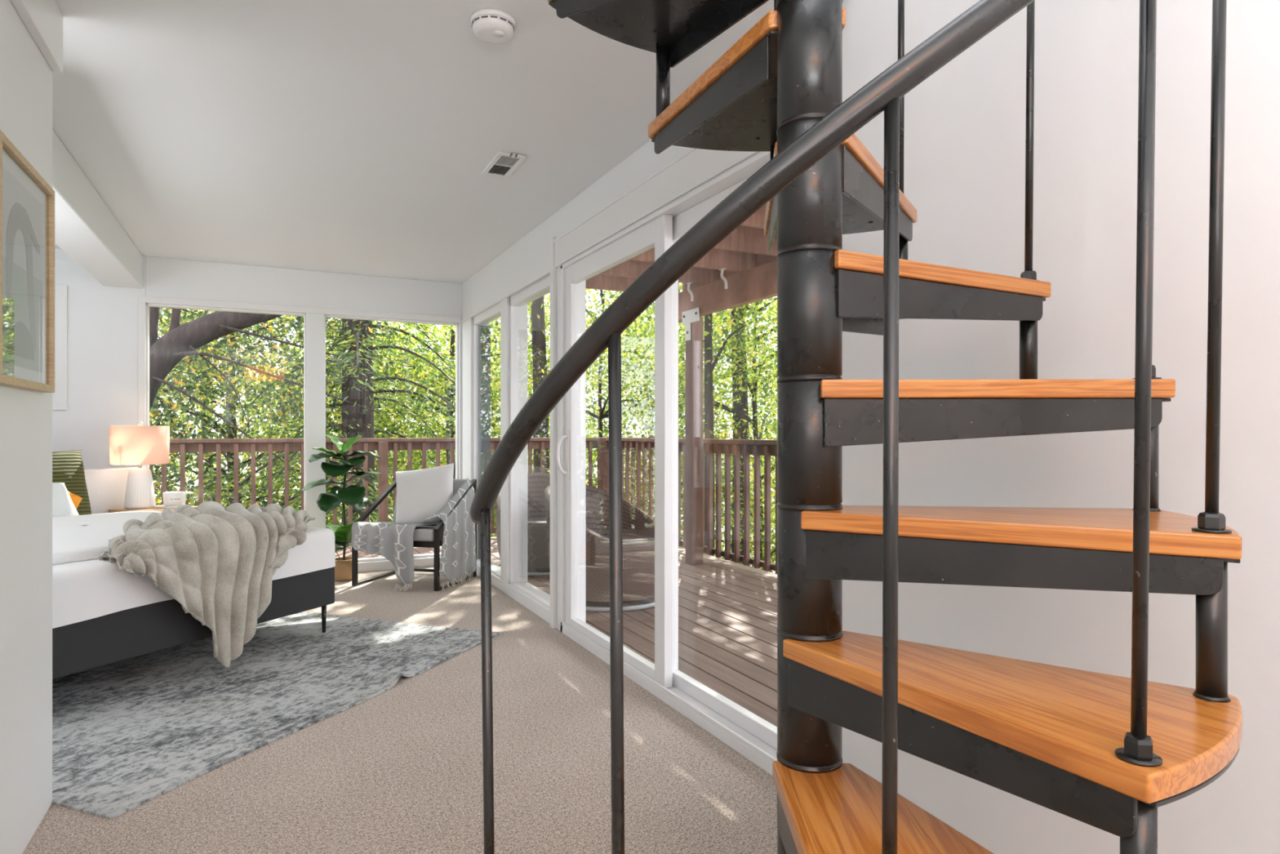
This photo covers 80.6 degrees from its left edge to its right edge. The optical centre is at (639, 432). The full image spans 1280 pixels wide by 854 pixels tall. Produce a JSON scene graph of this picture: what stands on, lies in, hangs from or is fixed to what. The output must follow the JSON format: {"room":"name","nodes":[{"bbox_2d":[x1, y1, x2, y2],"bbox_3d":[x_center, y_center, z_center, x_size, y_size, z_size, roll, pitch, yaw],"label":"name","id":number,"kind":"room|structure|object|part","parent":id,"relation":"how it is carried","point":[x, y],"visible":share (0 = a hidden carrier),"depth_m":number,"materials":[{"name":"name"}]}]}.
{"room":"bedroom","nodes":[
{"label":"bedroom","id":0,"kind":"room"},
{"bbox_2d":[0,0,52,853],"bbox_3d":[-0.497,-0.070,-0.454,0.130,2.377,6.025,0,0,-26],"label":"wall partition","id":1,"kind":"structure","parent":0,"point":[25,74],"depth_m":2.00,"materials":[{"name":"white paint"}]},
{"bbox_2d":[0,129,54,392],"bbox_3d":[-1.594,-0.406,1.951,0.029,0.583,0.500,0,0,-26],"label":"framed print","id":2,"kind":"object","parent":1,"relation":"attached to","point":[27,201],"visible":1,"depth_m":1.96,"materials":[{"name":"brown wood"}]},
{"bbox_2d":[2,164,42,372],"bbox_3d":[-1.595,-0.402,1.951,0.002,0.470,0.370,0,0,-26],"label":"artwork","id":3,"kind":"object","parent":2,"relation":"attached to","point":[22,207],"depth_m":1.94,"materials":[{"name":"grey paper"}]},
{"bbox_2d":[10,0,62,73],"bbox_3d":[-0.427,-1.173,-0.420,0.026,0.173,6.025,0,0,-26],"label":"trim","id":4,"kind":"structure","parent":1,"relation":"attached to","point":[42,19],"depth_m":2.12,"materials":[{"name":"white paint"}]},
{"bbox_2d":[52,248,462,572],"bbox_3d":[-3.682,-0.070,5.399,4.775,2.377,0.150,0,0,-26],"label":"wall","id":5,"kind":"structure","parent":0,"point":[103,320],"depth_m":5.49,"materials":[{"name":"white paint"}]},
{"bbox_2d":[52,284,67,409],"bbox_3d":[-4.231,-0.580,5.033,0.665,0.855,0.020,0,0,-26],"label":"trim","id":6,"kind":"structure","parent":5,"relation":"attached to","point":[60,397],"depth_m":5.16,"materials":[{"name":"white"}]},
{"bbox_2d":[146,302,306,511],"bbox_3d":[-3.090,0.058,5.680,1.050,1.970,0.070,0,0,-26],"label":"window","id":7,"kind":"structure","parent":5,"relation":"in","point":[148,305],"depth_m":5.67,"materials":[{"name":"white plastic"}]},
{"bbox_2d":[137,295,461,467],"bbox_3d":[-2.543,0.035,5.873,2.292,2.015,0.008,0,0,-26],"label":"trim","id":8,"kind":"structure","parent":5,"relation":"attached to","point":[142,300],"depth_m":5.56,"materials":[{"name":"white wood"}]},
{"bbox_2d":[324,314,458,562],"bbox_3d":[-2.029,0.058,6.203,1.056,1.970,0.070,0,0,-26],"label":"window","id":9,"kind":"structure","parent":5,"relation":"in","point":[424,555],"depth_m":6.27,"materials":[{"name":"white plastic"}]},
{"bbox_2d":[22,566,777,853],"bbox_3d":[-1.491,1.138,1.130,4.925,0.040,9.746,0,0,-26],"label":"floor","id":10,"kind":"structure","parent":0,"point":[399,770],"depth_m":2.44,"materials":[{"name":"beige carpet"}]},
{"bbox_2d":[108,504,197,512],"bbox_3d":[-3.300,0.817,5.152,0.395,0.602,0.395,0,0,23],"label":"nightstand","id":11,"kind":"object","parent":10,"relation":"on","point":[122,509],"visible":0.02,"depth_m":5.03,"materials":[{"name":"brown wood"}]},
{"bbox_2d":[109,421,169,509],"bbox_3d":[-3.403,0.221,5.133,0.344,0.589,0.344,0,0,23],"label":"table lamp","id":12,"kind":"object","parent":11,"relation":"on","point":[140,444],"visible":1,"depth_m":5.05,"materials":[{"name":"white ceramic"}]},
{"bbox_3d":[-3.403,0.086,5.133,0.344,0.260,0.344,0,0,23],"label":"lamp shade","id":13,"kind":"part","parent":12,"relation":"part of","materials":[{"name":"beige fabric"}]},
{"bbox_2d":[154,504,189,508],"bbox_3d":[-3.226,0.510,5.202,0.130,0.012,0.160,0,0,23],"label":"book","id":14,"kind":"object","parent":11,"relation":"on","point":[157,506],"visible":0.57,"depth_m":5.14,"materials":[{"name":"white paper"}]},
{"bbox_2d":[162,491,186,506],"bbox_3d":[-3.219,0.459,5.218,0.140,0.090,0.140,0,0,23],"label":"candle jar","id":15,"kind":"object","parent":14,"relation":"on","point":[170,498],"visible":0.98,"depth_m":5.16,"materials":[{"name":"white glass"}]},
{"bbox_2d":[52,466,334,679],"bbox_3d":[-2.981,0.677,3.937,2.125,0.864,2.130,0,0,23],"label":"bed","id":16,"kind":"object","parent":10,"relation":"on","point":[118,636],"visible":0.19,"depth_m":3.32,"materials":[{"name":"grey fabric"}]},
{"bbox_3d":[-3.930,0.656,4.348,0.055,0.823,2.130,0,0,23],"label":"headboard","id":17,"kind":"part","parent":16,"relation":"part of","materials":[{"name":"white fabric"}]},
{"bbox_3d":[-2.950,0.837,3.913,2.050,0.238,1.550,0,0,23],"label":"frame","id":18,"kind":"part","parent":16,"relation":"part of","materials":[{"name":"grey fabric"}]},
{"bbox_2d":[52,524,335,628],"bbox_3d":[-2.927,0.644,3.905,2.044,0.223,1.592,0,0,23],"label":"mattress","id":19,"kind":"object","parent":16,"relation":"on","point":[91,588],"visible":0.12,"depth_m":3.11,"materials":[{"name":"white fabric"}]},
{"bbox_2d":[52,482,79,517],"bbox_3d":[-3.433,0.418,4.242,0.222,0.250,0.461,0,0,23],"label":"cushion","id":20,"kind":"object","parent":19,"relation":"on","point":[63,505],"visible":0.17,"depth_m":4.35,"materials":[{"name":"white fabric"}]},
{"bbox_2d":[52,449,91,515],"bbox_3d":[-3.608,0.333,4.585,0.217,0.442,0.463,0,0,22],"label":"cushion","id":21,"kind":"object","parent":19,"relation":"on","point":[68,468],"visible":0.23,"depth_m":4.68,"materials":[{"name":"fabric"}]},
{"bbox_2d":[67,490,82,509],"bbox_3d":[-3.453,0.418,4.540,0.099,0.173,0.173,0,0,44],"label":"cushion","id":22,"kind":"object","parent":19,"relation":"on","point":[76,500],"visible":0.16,"depth_m":4.56,"materials":[{"name":"orange fabric"}]},
{"bbox_2d":[52,511,161,564],"bbox_3d":[-2.788,0.498,3.788,1.405,0.068,1.465,0,0,23],"label":"duvet","id":23,"kind":"object","parent":19,"relation":"on","point":[72,541],"visible":0.36,"depth_m":3.50,"materials":[{"name":"white fabric"}]},
{"bbox_2d":[98,501,315,667],"bbox_3d":[-2.063,0.715,3.700,0.543,0.736,1.202,0,0,23],"label":"blanket","id":24,"kind":"object","parent":19,"relation":"on","point":[220,563],"visible":1,"depth_m":3.47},
{"bbox_3d":[-1.754,1.031,4.185,0.028,0.156,0.028,0,0,23],"label":"leg","id":25,"kind":"part","parent":16,"relation":"part of","materials":[{"name":"black metal"}]},
{"bbox_2d":[51,611,502,819],"bbox_3d":[-1.844,1.100,3.449,1.532,0.035,2.150,0,0,21],"label":"area rug","id":26,"kind":"object","parent":10,"relation":"on","point":[127,733],"visible":0.83,"depth_m":3.15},
{"bbox_2d":[301,433,382,581],"bbox_3d":[-2.248,0.565,5.688,0.421,1.106,0.494,0,0,29],"label":"fig","id":27,"kind":"object","parent":10,"relation":"on","point":[354,495],"visible":0.91,"depth_m":5.64,"materials":[{"name":"green plant"}]},
{"bbox_3d":[-2.245,0.573,5.728,0.029,0.851,0.026,0,0,-26],"label":"stem","id":28,"kind":"part","parent":27,"relation":"part of","materials":[{"name":"brown plant"}]},
{"bbox_2d":[334,556,351,581],"bbox_3d":[-2.251,1.039,5.725,0.184,0.158,0.184,0,0,-26],"label":"basket","id":29,"kind":"object","parent":10,"relation":"on","point":[343,568],"depth_m":5.65,"materials":[{"name":"beige wicker"}]},
{"bbox_2d":[351,479,476,591],"bbox_3d":[-1.683,0.741,5.680,0.697,0.754,0.598,0,0,15],"label":"armchair","id":30,"kind":"object","parent":10,"relation":"on","point":[427,536],"visible":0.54,"depth_m":5.48,"materials":[{"name":"black"}]},
{"bbox_3d":[-2.004,0.741,5.765,0.032,0.754,0.596,0,0,15],"label":"frame","id":31,"kind":"part","parent":30,"relation":"part of","materials":[{"name":"black"}]},
{"bbox_2d":[351,477,475,591],"bbox_3d":[-1.677,0.733,5.575,0.802,0.766,0.606,0,0,6],"label":"throw","id":32,"kind":"object","parent":30,"relation":"on","point":[393,541],"visible":0.98,"depth_m":5.43,"materials":[{"name":"grey fabric"}]},
{"bbox_2d":[395,462,453,524],"bbox_3d":[-1.630,0.483,5.710,0.527,0.496,0.227,0,0,5],"label":"pillow","id":33,"kind":"object","parent":30,"relation":"on","point":[420,493],"visible":0.85,"depth_m":5.65,"materials":[{"name":"white fabric"}]},
{"bbox_2d":[413,525,444,541],"bbox_3d":[-1.688,0.753,5.659,0.625,0.128,0.542,0,0,15],"label":"seat cushion","id":34,"kind":"object","parent":30,"relation":"on","point":[422,533],"depth_m":5.35,"materials":[{"name":"grey fabric"}]},
{"bbox_2d":[392,479,471,526],"bbox_3d":[-1.625,0.562,5.894,0.625,0.396,0.156,0,0,15],"label":"cushion","id":35,"kind":"object","parent":30,"relation":"on","point":[457,483],"depth_m":5.84,"materials":[{"name":"grey fabric"}]},
{"bbox_3d":[-1.362,0.741,5.593,0.032,0.754,0.596,0,0,15],"label":"frame","id":36,"kind":"part","parent":30,"relation":"part of","materials":[{"name":"black"}]},
{"bbox_2d":[470,0,1242,853],"bbox_3d":[0.270,-0.582,1.201,1.076,3.400,1.076,0,0,-26],"label":"spiral staircase","id":37,"kind":"structure","parent":10,"relation":"on","point":[1102,751],"depth_m":1.02,"materials":[{"name":"black metal"}]},
{"bbox_3d":[0.270,-0.961,1.201,1.070,2.168,1.070,0,0,-26],"label":"handrail","id":38,"kind":"part","parent":37,"relation":"part of","materials":[{"name":"black metal"}]},
{"bbox_2d":[52,0,773,283],"bbox_3d":[-1.491,-1.384,1.130,4.925,0.250,9.746,0,0,-26],"label":"ceiling","id":39,"kind":"structure","parent":0,"point":[343,136],"depth_m":3.02,"materials":[{"name":"white paint"}]},
{"bbox_2d":[52,128,142,288],"bbox_3d":[-2.940,-1.141,3.886,0.238,0.237,3.221,0,0,-26],"label":"ceiling beam","id":40,"kind":"structure","parent":39,"relation":"attached to","point":[86,228],"depth_m":4.02,"materials":[{"name":"white paint"}]},
{"bbox_2d":[470,8,515,44],"bbox_3d":[-0.449,-1.233,2.307,0.136,0.051,0.136,0,0,-26],"label":"smoke detector","id":41,"kind":"object","parent":39,"relation":"attached to","point":[490,25],"visible":1,"depth_m":2.27,"materials":[{"name":"white plastic"}]},
{"bbox_3d":[-0.449,-1.251,2.307,0.136,0.016,0.136,0,0,-26],"label":"mounting plate","id":42,"kind":"part","parent":41,"relation":"part of","materials":[{"name":"white plastic"}]},
{"bbox_2d":[481,151,526,177],"bbox_3d":[-0.638,-1.251,3.535,0.128,0.016,0.330,0,0,-26],"label":"ceiling vent","id":43,"kind":"object","parent":39,"relation":"in","point":[503,164],"visible":1,"depth_m":3.53,"materials":[{"name":"white metal"}]},
{"bbox_3d":[-0.672,-1.255,3.604,0.084,0.006,0.124,0,0,-26],"label":"louvre panel","id":44,"kind":"part","parent":43,"relation":"part of","materials":[{"name":"grey metal"}]},
{"bbox_3d":[-0.614,-1.255,3.485,0.084,0.006,0.124,0,0,-26],"label":"louvre panel","id":45,"kind":"part","parent":43,"relation":"part of","materials":[{"name":"grey metal"}]},
{"bbox_2d":[335,536,777,726],"bbox_3d":[-1.113,1.185,2.674,7.170,0.035,10.780,0,0,-26],"label":"floor","id":46,"kind":"structure","parent":0,"point":[727,610],"depth_m":4.57,"materials":[{"name":"brown wood"}]},
{"bbox_2d":[149,437,607,533],"bbox_3d":[-3.431,0.615,7.429,6.820,1.106,0.180,0,0,-26],"label":"deck railing","id":47,"kind":"object","parent":46,"relation":"on","point":[383,446],"visible":0.31,"depth_m":7.64,"materials":[{"name":"brown wood"}]},
{"bbox_3d":[-2.644,0.634,7.767,0.090,1.068,0.090,0,0,-26],"label":"post","id":48,"kind":"part","parent":47,"relation":"part of","materials":[{"name":"brown wood"}]},
{"bbox_3d":[-3.440,0.144,7.447,6.820,0.088,0.040,0,0,-26],"label":"rail","id":49,"kind":"part","parent":47,"relation":"part of","materials":[{"name":"brown wood"}]},
{"bbox_3d":[-3.440,0.081,7.447,6.820,0.038,0.140,0,0,-26],"label":"rail","id":50,"kind":"part","parent":47,"relation":"part of","materials":[{"name":"brown wood"}]},
{"bbox_3d":[-0.443,0.634,8.853,0.090,1.068,0.090,0,0,-26],"label":"post","id":51,"kind":"part","parent":47,"relation":"part of","materials":[{"name":"brown wood"}]},
{"bbox_2d":[495,472,550,576],"bbox_3d":[-0.838,0.766,6.520,0.846,0.800,0.865,0,0,-16],"label":"wicker chair","id":52,"kind":"object","parent":46,"relation":"on","point":[537,482],"visible":0.21,"depth_m":6.30,"materials":[{"name":"grey"}]},
{"bbox_2d":[544,484,654,611],"bbox_3d":[-0.229,0.766,5.324,0.927,0.800,0.907,0,0,34],"label":"wicker chair","id":53,"kind":"object","parent":46,"relation":"on","point":[637,526],"visible":0.39,"depth_m":4.97,"materials":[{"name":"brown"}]},
{"bbox_2d":[604,437,777,573],"bbox_3d":[1.370,0.615,5.359,0.180,1.106,8.000,0,0,-26],"label":"deck railing","id":54,"kind":"object","parent":46,"relation":"on","point":[757,447],"visible":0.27,"depth_m":6.54,"materials":[{"name":"brown wood"}]},
{"bbox_3d":[-0.418,0.634,8.882,0.090,1.068,0.090,0,0,-26],"label":"post","id":55,"kind":"part","parent":54,"relation":"part of","materials":[{"name":"brown wood"}]},
{"bbox_3d":[1.388,0.081,5.368,0.140,0.038,8.000,0,0,-26],"label":"rail","id":56,"kind":"part","parent":54,"relation":"part of","materials":[{"name":"brown wood"}]},
{"bbox_3d":[1.388,0.144,5.368,0.040,0.088,8.000,0,0,-26],"label":"rail","id":57,"kind":"part","parent":54,"relation":"part of","materials":[{"name":"brown wood"}]},
{"bbox_3d":[1.388,1.075,5.368,0.040,0.045,8.000,0,0,-26],"label":"rail","id":58,"kind":"part","parent":54,"relation":"part of","materials":[{"name":"brown wood"}]},
{"bbox_2d":[682,307,703,564],"bbox_3d":[0.494,0.045,6.661,0.139,2.245,0.290,0,0,-26],"label":"post","id":59,"kind":"object","parent":46,"relation":"on","point":[693,322],"visible":1,"depth_m":6.66,"materials":[{"name":"brown wood"}]},
{"bbox_2d":[462,0,1279,853],"bbox_3d":[0.650,-1.482,2.186,0.150,5.200,9.746,0,0,-26],"label":"wall","id":60,"kind":"structure","parent":0,"point":[964,138],"depth_m":1.54,"materials":[{"name":"white paint"}]},
{"bbox_2d":[473,302,500,577],"bbox_3d":[-1.126,0.056,5.750,0.080,1.975,0.870,0,0,-26],"label":"window","id":61,"kind":"structure","parent":60,"relation":"in","point":[492,313],"depth_m":6.11,"materials":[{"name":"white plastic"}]},
{"bbox_2d":[461,269,550,322],"bbox_3d":[-1.008,-0.935,5.365,0.010,0.017,2.278,0,0,-26],"label":"trim","id":62,"kind":"structure","parent":60,"relation":"attached to","point":[548,272],"depth_m":5.09,"materials":[{"name":"white wood"}]},
{"bbox_2d":[510,275,550,608],"bbox_3d":[-0.650,0.056,4.787,0.080,1.975,0.960,0,0,-26],"label":"window","id":63,"kind":"structure","parent":60,"relation":"in","point":[540,288],"depth_m":5.19,"materials":[{"name":"white plastic"}]},
{"bbox_2d":[550,236,556,628],"bbox_3d":[-0.497,0.003,4.316,0.022,2.230,0.056,0,0,-26],"label":"trim","id":64,"kind":"structure","parent":60,"relation":"attached to","point":[553,269],"depth_m":4.29,"materials":[{"name":"white"}]},
{"bbox_2d":[553,147,758,267],"bbox_3d":[0.017,-1.014,3.277,0.020,0.155,2.262,0,0,-26],"label":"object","id":65,"kind":"structure","parent":60,"relation":"attached to","point":[694,167],"depth_m":3.23,"materials":[{"name":"white paint"}]},
{"bbox_2d":[555,151,777,775],"bbox_3d":[0.059,0.093,3.291,0.191,2.050,2.130,0,0,-26],"label":"door","id":66,"kind":"structure","parent":60,"relation":"in","point":[753,737],"depth_m":3.21,"materials":[{"name":"white plastic"}]},
{"bbox_3d":[-0.425,0.123,4.139,0.073,0.270,0.032,0,0,-26],"label":"handle","id":67,"kind":"part","parent":66,"relation":"part of","materials":[{"name":"white plastic"}]},
{"bbox_3d":[-0.140,0.080,3.685,0.040,1.984,1.174,0,0,-26],"label":"sliding panel","id":68,"kind":"part","parent":66,"relation":"part of","materials":[{"name":"white plastic"}]},
{"bbox_3d":[0.337,0.080,2.843,0.040,1.984,1.009,0,0,-26],"label":"fixed panel","id":69,"kind":"part","parent":66,"relation":"part of","materials":[{"name":"glass"}]},
{"bbox_2d":[585,203,777,322],"bbox_3d":[1.430,-1.260,3.058,2.001,0.473,8.220,0,0,-26],"label":"pergola","id":70,"kind":"object","parent":60,"relation":"attached to","point":[750,273],"visible":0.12,"depth_m":5.97,"materials":[{"name":"brown wood"}]},
{"bbox_2d":[685,282,693,301],"bbox_3d":[0.426,-1.192,6.414,0.030,0.164,0.093,0,0,-26],"label":"ceiling hook","id":71,"kind":"object","parent":70,"relation":"attached to","point":[690,291],"visible":1,"depth_m":6.40,"materials":[{"name":"white metal"}]},
{"bbox_2d":[719,268,727,288],"bbox_3d":[0.651,-1.192,5.867,0.030,0.164,0.093,0,0,-26],"label":"ceiling hook","id":72,"kind":"object","parent":70,"relation":"attached to","point":[722,277],"visible":1,"depth_m":5.86,"materials":[{"name":"white metal"}]},
{"label":"outside","id":73,"kind":"structure","parent":0,"visible":0},
{"bbox_2d":[153,426,776,573],"bbox_3d":[-1.239,1.779,19.461,75.000,6.007,60.000,0,0,-26],"label":"hillside","id":74,"kind":"structure","parent":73,"point":[731,435],"depth_m":31.84,"materials":[{"name":"green plant"}]},
{"bbox_2d":[149,307,280,506],"bbox_3d":[-8.111,0.921,11.129,5.002,7.202,4.187,0,0,-8],"label":"tree","id":75,"kind":"object","parent":74,"relation":"on","point":[175,426],"visible":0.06,"depth_m":11.49,"materials":[{"name":"green plant"}]},
{"bbox_2d":[149,309,340,519],"bbox_3d":[-9.650,0.699,16.852,6.063,7.647,5.052,0,0,-23],"label":"tree","id":76,"kind":"object","parent":74,"relation":"on","point":[198,429],"visible":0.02,"depth_m":16.55,"materials":[{"name":"green plant"}]},
{"bbox_2d":[149,306,396,545],"bbox_3d":[-6.961,0.533,12.747,5.450,7.979,4.839,0,0,-13],"label":"tree","id":77,"kind":"object","parent":74,"relation":"on","point":[229,406],"visible":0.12,"depth_m":12.29,"materials":[{"name":"green plant"}]},
{"bbox_2d":[149,306,438,462],"bbox_3d":[-4.825,0.524,10.148,4.129,8.015,3.106,0,0,-17],"label":"leaning tree","id":78,"kind":"object","parent":74,"relation":"on","point":[167,351],"visible":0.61,"depth_m":9.54,"materials":[{"name":"green plant"}]},
{"bbox_2d":[191,316,455,545],"bbox_3d":[-5.359,0.863,13.636,4.789,7.318,4.303,0,0,4],"label":"tree","id":79,"kind":"object","parent":74,"relation":"on","point":[268,424],"visible":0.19,"depth_m":13.34,"materials":[{"name":"green plant"}]},
{"bbox_2d":[325,404,328,528],"bbox_3d":[-4.932,-2.119,10.885,5.885,13.279,5.027,0,0,-26],"label":"tree","id":80,"kind":"object","parent":74,"relation":"on","point":[326,405],"visible":0.02,"depth_m":10.96,"materials":[{"name":"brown plant"}]},
{"bbox_2d":[203,317,455,546],"bbox_3d":[-3.934,0.019,10.494,4.448,9.002,4.008,0,0,-26],"label":"tree","id":81,"kind":"object","parent":74,"relation":"on","point":[365,428],"visible":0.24,"depth_m":10.35,"materials":[{"name":"green plant"}]},
{"bbox_2d":[244,318,500,525],"bbox_3d":[-6.515,0.590,19.281,6.634,7.866,5.522,0,0,-14],"label":"tree","id":82,"kind":"object","parent":74,"relation":"on","point":[411,330],"visible":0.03,"depth_m":18.52,"materials":[{"name":"green plant"}]},
{"bbox_2d":[299,306,550,536],"bbox_3d":[-3.646,0.639,14.569,5.117,7.766,5.327,0,0,34],"label":"tree","id":83,"kind":"object","parent":74,"relation":"on","point":[451,346],"visible":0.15,"depth_m":13.87,"materials":[{"name":"green plant"}]},
{"bbox_2d":[173,455,775,573],"bbox_3d":[-0.836,2.074,10.743,20.142,4.273,14.131,0,0,-26],"label":"undergrowth","id":84,"kind":"object","parent":74,"relation":"on","point":[242,499],"visible":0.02,"depth_m":14.65,"materials":[{"name":"green plant"}]},
{"bbox_2d":[374,293,603,535],"bbox_3d":[-3.538,0.242,18.444,6.157,8.560,6.148,0,0,-13],"label":"tree","id":85,"kind":"object","parent":74,"relation":"on","point":[496,324],"visible":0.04,"depth_m":17.67,"materials":[{"name":"green plant"}]},
{"bbox_2d":[530,296,549,473],"bbox_3d":[-1.559,-2.209,12.138,5.439,13.459,5.361,0,0,11],"label":"tree","id":86,"kind":"object","parent":74,"relation":"on","point":[539,352],"visible":0.02,"depth_m":12.05,"materials":[{"name":"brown plant"}]},
{"bbox_2d":[435,283,772,537],"bbox_3d":[-0.506,0.520,13.416,5.626,7.999,5.282,0,0,15],"label":"tree","id":87,"kind":"object","parent":74,"relation":"on","point":[602,412],"visible":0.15,"depth_m":12.91,"materials":[{"name":"green plant"}]},
{"bbox_2d":[585,282,777,564],"bbox_3d":[1.562,0.218,16.896,6.720,8.607,6.191,0,0,-11],"label":"tree","id":88,"kind":"object","parent":74,"relation":"on","point":[762,395],"visible":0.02,"depth_m":16.75,"materials":[{"name":"green plant"}]},
{"bbox_2d":[590,282,777,571],"bbox_3d":[1.996,0.294,12.388,5.538,8.452,5.876,0,0,-44],"label":"tree","id":89,"kind":"object","parent":74,"relation":"on","point":[753,387],"visible":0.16,"depth_m":11.69,"materials":[{"name":"green plant"}]},
{"bbox_2d":[608,284,777,555],"bbox_3d":[1.188,-0.846,10.496,4.574,10.735,4.594,0,0,-26],"label":"tree","id":90,"kind":"object","parent":74,"relation":"on","point":[708,333],"visible":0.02,"depth_m":10.52,"materials":[{"name":"green plant"}]},
{"bbox_2d":[730,305,750,566],"bbox_3d":[1.577,-2.307,11.718,5.694,13.656,5.425,0,0,-39],"label":"tree","id":91,"kind":"object","parent":74,"relation":"on","point":[739,410],"visible":0.02,"depth_m":11.71,"materials":[{"name":"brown plant"}]},
{"bbox_2d":[706,297,778,502],"bbox_3d":[3.648,-0.291,9.436,5.523,9.621,5.302,0,0,-4],"label":"tree","id":92,"kind":"object","parent":74,"relation":"on","point":[766,366],"visible":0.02,"depth_m":10.02,"materials":[{"name":"green plant"}]}
]}

